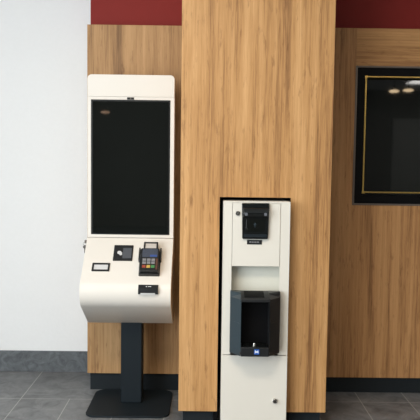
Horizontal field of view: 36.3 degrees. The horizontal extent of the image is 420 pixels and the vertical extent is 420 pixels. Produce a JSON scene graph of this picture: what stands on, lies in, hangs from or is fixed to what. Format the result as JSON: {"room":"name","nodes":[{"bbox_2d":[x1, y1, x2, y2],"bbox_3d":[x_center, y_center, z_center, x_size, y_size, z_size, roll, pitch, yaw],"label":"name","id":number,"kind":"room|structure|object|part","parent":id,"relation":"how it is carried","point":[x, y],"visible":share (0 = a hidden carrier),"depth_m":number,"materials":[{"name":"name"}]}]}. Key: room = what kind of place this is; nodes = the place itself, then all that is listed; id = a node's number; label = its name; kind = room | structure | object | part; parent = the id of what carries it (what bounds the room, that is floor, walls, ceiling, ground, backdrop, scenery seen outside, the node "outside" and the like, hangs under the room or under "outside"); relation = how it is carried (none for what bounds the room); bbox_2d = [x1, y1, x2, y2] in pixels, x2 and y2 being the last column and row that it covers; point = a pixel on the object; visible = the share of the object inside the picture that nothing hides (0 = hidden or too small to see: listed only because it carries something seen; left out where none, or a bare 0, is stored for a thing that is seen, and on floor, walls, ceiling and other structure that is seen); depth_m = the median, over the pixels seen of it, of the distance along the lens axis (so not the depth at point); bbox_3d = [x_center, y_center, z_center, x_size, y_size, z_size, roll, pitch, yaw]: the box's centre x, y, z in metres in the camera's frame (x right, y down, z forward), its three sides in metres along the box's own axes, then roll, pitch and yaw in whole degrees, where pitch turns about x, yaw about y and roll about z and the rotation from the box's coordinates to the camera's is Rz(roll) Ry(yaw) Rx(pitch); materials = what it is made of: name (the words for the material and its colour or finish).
{"room":"eatery","nodes":[
{"label":"eatery","id":0,"kind":"room"},
{"bbox_2d":[0,0,90,350],"bbox_3d":[1.383,-0.437,3.976,9.200,2.950,0.120,1,4,0],"label":"wall","id":1,"kind":"structure","parent":0,"point":[43,43],"depth_m":3.92,"materials":[{"name":"white paint"}]},
{"bbox_2d":[0,350,178,389],"bbox_3d":[-1.677,0.947,3.842,3.073,0.131,0.312,1,4,0],"label":"baseboard","id":2,"kind":"structure","parent":1,"relation":"attached to","point":[10,360],"depth_m":3.99,"materials":[{"name":"grey tile"}]},
{"bbox_2d":[0,371,419,419],"bbox_3d":[1.389,1.444,-1.180,9.200,0.080,10.630,1,4,0],"label":"floor","id":3,"kind":"structure","parent":0,"point":[23,395],"depth_m":3.52,"materials":[{"name":"grey tile"}]},
{"bbox_2d":[79,74,175,417],"bbox_3d":[-0.431,0.176,3.384,0.474,1.762,0.458,1,4,0],"label":"kiosk","id":4,"kind":"object","parent":3,"relation":"on","point":[131,118],"visible":0.98,"depth_m":3.35,"materials":[{"name":"white metal"}]},
{"bbox_3d":[-0.430,0.224,3.318,0.045,0.047,0.045,1,4,0],"label":"reader panel","id":5,"kind":"part","parent":4,"relation":"part of","materials":[{"name":"grey plastic"}]},
{"bbox_3d":[-0.430,1.048,3.477,0.435,0.009,0.394,1,4,0],"label":"plate","id":6,"kind":"part","parent":4,"relation":"part of","materials":[{"name":"black metal"}]},
{"bbox_3d":[-0.417,-0.220,3.361,0.397,0.692,0.001,1,4,0],"label":"display glass","id":7,"kind":"part","parent":4,"relation":"part of","materials":[{"name":"black glass"}]},
{"bbox_2d":[138,289,157,293],"bbox_3d":[-0.308,0.406,3.188,0.099,0.024,0.022,1,4,0],"label":"receipt slot","id":8,"kind":"object","parent":4,"relation":"attached to","point":[140,291],"depth_m":3.18,"materials":[{"name":"plastic"}]},
{"bbox_2d":[139,242,159,272],"bbox_3d":[-0.309,0.245,3.276,0.100,0.152,0.138,1,4,0],"label":"payment terminal","id":9,"kind":"object","parent":4,"relation":"on","point":[150,254],"visible":1,"depth_m":3.26,"materials":[{"name":"plastic"}]},
{"bbox_2d":[219,197,290,419],"bbox_3d":[0.213,0.512,3.212,0.314,1.133,0.566,1,4,0],"label":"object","id":10,"kind":"object","parent":3,"relation":"on","point":[255,232],"visible":1,"depth_m":3.02,"materials":[{"name":"white metal"}]},
{"bbox_3d":[0.209,0.881,3.064,0.314,0.375,0.006,1,4,0],"label":"door","id":11,"kind":"part","parent":10,"relation":"part of","materials":[{"name":"white metal"}]},
{"bbox_3d":[0.209,0.151,3.010,0.070,0.022,0.002,1,4,0],"label":"label plate","id":12,"kind":"part","parent":10,"relation":"part of","materials":[{"name":"plastic"}]},
{"bbox_2d":[229,290,279,356],"bbox_3d":[0.210,0.528,2.985,0.233,0.290,0.110,1,4,0],"label":"dispenser","id":13,"kind":"object","parent":10,"relation":"on","point":[254,316],"depth_m":2.98,"materials":[{"name":"plastic"}]},
{"bbox_2d":[243,207,267,216],"bbox_3d":[0.213,0.011,2.976,0.115,0.044,0.021,1,4,0],"label":"hood","id":14,"kind":"object","parent":10,"relation":"attached to","point":[247,211],"depth_m":2.97,"materials":[{"name":"black plastic"}]},
{"bbox_3d":[0.216,0.325,3.027,0.314,0.733,0.002,1,4,0],"label":"frame","id":15,"kind":"part","parent":10,"relation":"part of","materials":[{"name":"white metal"}]},
{"bbox_3d":[0.217,0.117,3.016,0.224,0.298,0.015,1,4,0],"label":"door","id":16,"kind":"part","parent":10,"relation":"part of","materials":[{"name":"white metal"}]},
{"bbox_2d":[87,24,419,377],"bbox_3d":[0.795,-0.023,3.621,2.971,1.974,0.019,1,4,0],"label":"wall","id":17,"kind":"structure","parent":0,"point":[373,327],"depth_m":3.63,"materials":[{"name":"brown wood"}]},
{"bbox_2d":[352,65,419,205],"bbox_3d":[1.355,-0.410,3.615,1.100,0.778,0.064,1,4,0],"label":"screen","id":18,"kind":"object","parent":17,"relation":"in","point":[386,149],"depth_m":3.63,"materials":[{"name":"black glass"}]},
{"bbox_2d":[91,0,419,28],"bbox_3d":[2.665,-1.439,3.718,6.664,0.883,0.265,1,4,0],"label":"wall","id":19,"kind":"structure","parent":0,"point":[385,14],"depth_m":3.60,"materials":[{"name":"red paint"}]},
{"bbox_2d":[178,0,335,412],"bbox_3d":[0.221,-0.464,3.457,0.721,2.854,0.840,1,4,0],"label":"pillar","id":20,"kind":"structure","parent":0,"point":[257,76],"depth_m":3.05,"materials":[{"name":"brown wood"}]},
{"bbox_2d":[183,411,319,419],"bbox_3d":[0.204,1.034,3.181,0.679,0.096,0.020,1,4,0],"label":"baseboard","id":21,"kind":"structure","parent":20,"relation":"attached to","point":[187,415],"depth_m":3.17,"materials":[{"name":"laminate"}]},
{"bbox_2d":[213,197,290,419],"bbox_3d":[0.209,0.487,3.333,0.376,1.167,0.460,1,4,0],"label":"trim","id":22,"kind":"structure","parent":20,"relation":"attached to","point":[287,199],"depth_m":3.52,"materials":[{"name":"black metal"}]},
{"bbox_3d":[1.427,0.020,3.792,1.704,2.064,0.310,1,4,0],"label":"wall","id":23,"kind":"structure","parent":0,"visible":0},
{"bbox_2d":[326,377,419,392],"bbox_3d":[1.416,1.015,3.705,1.703,0.092,0.004,1,4,0],"label":"baseboard","id":24,"kind":"structure","parent":23,"relation":"attached to","point":[333,384],"depth_m":3.70,"materials":[{"name":"laminate"}]}
]}

